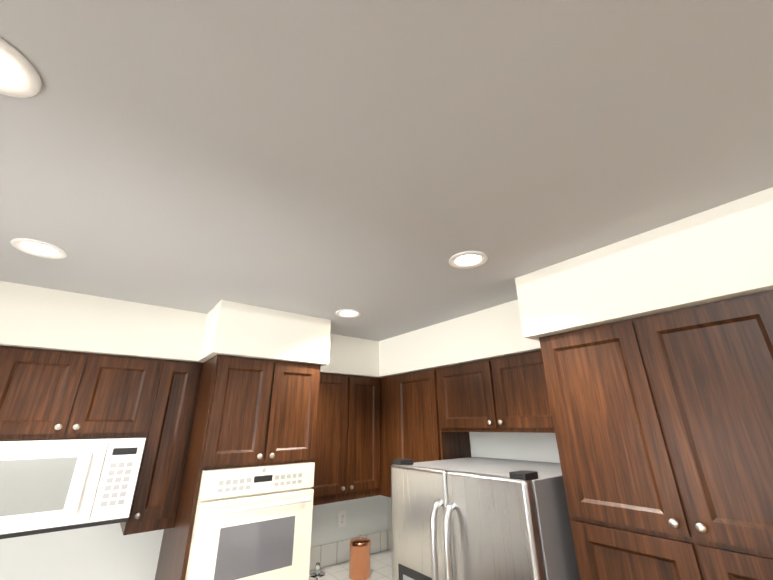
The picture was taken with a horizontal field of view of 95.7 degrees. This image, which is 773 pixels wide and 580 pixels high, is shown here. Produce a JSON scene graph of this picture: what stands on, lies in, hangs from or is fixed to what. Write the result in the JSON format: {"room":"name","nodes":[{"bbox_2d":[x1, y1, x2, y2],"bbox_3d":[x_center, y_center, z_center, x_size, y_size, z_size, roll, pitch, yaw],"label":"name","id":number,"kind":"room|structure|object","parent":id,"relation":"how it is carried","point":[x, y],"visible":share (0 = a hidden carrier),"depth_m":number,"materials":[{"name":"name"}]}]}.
{"room":"kitchen","nodes":[
{"label":"kitchen","id":0,"kind":"room"},
{"bbox_2d":[0,495,386,579],"bbox_3d":[-1.548,1.578,2.349,4.220,2.740,0.150,15,-26,-35],"label":"wall","id":1,"kind":"structure","parent":0,"point":[107,552],"depth_m":2.12,"materials":[{"name":"paint"}]},
{"bbox_2d":[0,346,163,439],"bbox_3d":[-1.864,0.641,2.117,0.745,0.470,0.338,15,-26,-35],"label":"upper cabinet","id":2,"kind":"object","parent":1,"relation":"attached to","point":[50,394],"depth_m":1.99,"materials":[{"name":"brown wood"}]},
{"bbox_2d":[0,437,145,538],"bbox_3d":[-1.827,1.046,1.917,0.739,0.422,0.442,15,-26,-35],"label":"over-the-range microwave","id":3,"kind":"object","parent":2,"relation":"attached to","point":[50,485],"visible":1,"depth_m":1.81,"materials":[{"name":"white plastic"}]},
{"bbox_2d":[120,360,202,534],"bbox_3d":[-1.470,0.984,2.312,0.248,0.980,0.338,15,-26,-35],"label":"upper cabinet","id":4,"kind":"object","parent":1,"relation":"attached to","point":[154,505],"depth_m":2.17,"materials":[{"name":"brown wood"}]},
{"bbox_2d":[313,373,352,505],"bbox_3d":[-0.618,1.214,2.935,0.473,0.980,0.339,15,-26,-35],"label":"upper cabinet","id":5,"kind":"object","parent":1,"relation":"attached to","point":[331,475],"depth_m":2.86,"materials":[{"name":"brown wood"}]},
{"bbox_2d":[338,510,345,526],"bbox_3d":[-0.385,1.995,3.050,0.072,0.116,0.008,15,-26,-35],"label":"outlet","id":6,"kind":"object","parent":1,"relation":"attached to","point":[342,519],"visible":1,"depth_m":3.05,"materials":[{"name":"white plastic"}]},
{"bbox_2d":[349,376,380,499],"bbox_3d":[-0.290,1.303,3.176,0.360,0.980,0.339,15,-26,-35],"label":"upper cabinet","id":7,"kind":"object","parent":1,"relation":"attached to","point":[369,429],"depth_m":3.05,"materials":[{"name":"brown wood"}]},
{"bbox_2d":[0,0,772,340],"bbox_3d":[0.758,-0.829,0.084,4.420,0.080,7.800,15,-26,-35],"label":"ceiling","id":8,"kind":"structure","parent":0,"point":[378,164],"depth_m":1.00,"materials":[{"name":"paint"}]},
{"bbox_2d":[0,38,41,97],"bbox_3d":[-0.879,-0.501,0.763,0.188,0.010,0.188,15,-26,-35],"label":"recessed light","id":9,"kind":"object","parent":8,"relation":"in","point":[19,76],"visible":1,"depth_m":0.80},
{"bbox_2d":[10,238,66,258],"bbox_3d":[-1.556,-0.183,1.571,0.188,0.010,0.188,15,-26,-35],"label":"recessed light","id":10,"kind":"object","parent":8,"relation":"in","point":[34,247],"visible":0.96,"depth_m":1.57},
{"bbox_2d":[336,309,360,317],"bbox_3d":[-0.275,0.172,2.531,0.188,0.010,0.188,15,-26,-35],"label":"recessed light","id":11,"kind":"object","parent":8,"relation":"in","point":[348,313],"visible":1,"depth_m":2.53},
{"bbox_2d":[0,187,772,377],"bbox_3d":[-0.542,-0.022,1.564,3.816,0.336,3.158,15,-26,-35],"label":"soffit ceiling","id":12,"kind":"structure","parent":8,"relation":"attached to","point":[720,253],"depth_m":1.97,"materials":[{"name":"paint"}]},
{"bbox_2d":[449,251,487,268],"bbox_3d":[0.402,-0.146,1.724,0.188,0.010,0.188,15,-26,-35],"label":"recessed light","id":13,"kind":"object","parent":8,"relation":"in","point":[467,259],"visible":1,"depth_m":1.72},
{"bbox_2d":[387,432,559,530],"bbox_3d":[2.339,0.910,0.724,0.150,2.740,7.400,15,-26,-35],"label":"wall","id":14,"kind":"structure","parent":0,"point":[541,447],"depth_m":2.49,"materials":[{"name":"paint"}]},
{"bbox_2d":[381,376,392,496],"bbox_3d":[0.043,1.338,3.277,0.338,0.980,0.579,15,-26,-35],"label":"upper cabinet","id":15,"kind":"object","parent":14,"relation":"attached to","point":[386,382],"depth_m":3.10,"materials":[{"name":"brown wood"}]},
{"bbox_2d":[393,368,470,462],"bbox_3d":[0.375,1.182,2.881,0.338,0.980,0.500,15,-26,-35],"label":"upper cabinet","id":16,"kind":"object","parent":14,"relation":"attached to","point":[417,436],"depth_m":2.81,"materials":[{"name":"brown wood"}]},
{"bbox_2d":[437,350,554,433],"bbox_3d":[0.847,0.721,2.406,0.338,0.470,1.045,15,-26,-35],"label":"upper cabinet","id":17,"kind":"object","parent":14,"relation":"attached to","point":[509,393],"depth_m":2.30,"materials":[{"name":"brown wood"}]},
{"bbox_3d":[0.788,1.794,-0.924,4.420,0.060,7.800,15,-26,-35],"label":"floor","id":18,"kind":"structure","parent":0,"visible":0},
{"bbox_2d":[155,355,320,579],"bbox_3d":[-0.938,1.683,2.166,0.715,2.400,0.804,15,-26,-35],"label":"tall cabinet","id":19,"kind":"object","parent":18,"relation":"on","point":[245,507],"visible":1,"depth_m":2.09,"materials":[{"name":"brown wood"}]},
{"bbox_2d":[155,457,314,579],"bbox_3d":[-0.882,1.756,2.062,0.671,1.321,0.626,15,-26,-35],"label":"oven","id":20,"kind":"object","parent":19,"relation":"in","point":[250,521],"depth_m":1.99,"materials":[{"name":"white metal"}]},
{"bbox_2d":[309,530,391,579],"bbox_3d":[-0.103,2.464,2.357,1.151,1.062,1.098,15,-26,-35],"label":"countertop","id":21,"kind":"structure","parent":18,"relation":"on","point":[333,558],"depth_m":2.89,"materials":[{"name":"white tile"}]},
{"bbox_2d":[309,562,324,579],"bbox_3d":[-0.492,2.030,2.490,0.110,0.152,0.110,15,-26,-35],"label":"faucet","id":22,"kind":"object","parent":21,"relation":"on","point":[317,573],"visible":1,"depth_m":2.48,"materials":[{"name":"silver metal"}]},
{"bbox_2d":[349,535,370,579],"bbox_3d":[-0.204,2.045,2.697,0.164,0.268,0.164,15,-26,-35],"label":"copper canister","id":23,"kind":"object","parent":21,"relation":"on","point":[359,563],"visible":1,"depth_m":2.64,"materials":[{"name":"brown metal"}]},
{"bbox_2d":[391,457,579,579],"bbox_3d":[0.622,1.851,1.777,0.933,1.775,0.950,15,-26,-35],"label":"fridge","id":24,"kind":"object","parent":18,"relation":"on","point":[476,518],"visible":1,"depth_m":1.67,"materials":[{"name":"silver metal"}]},
{"bbox_2d":[539,290,772,579],"bbox_3d":[1.313,1.305,1.248,0.690,2.400,0.880,15,-26,-35],"label":"pantry","id":25,"kind":"object","parent":18,"relation":"on","point":[663,424],"visible":1,"depth_m":1.32,"materials":[{"name":"brown wood"}]}
]}

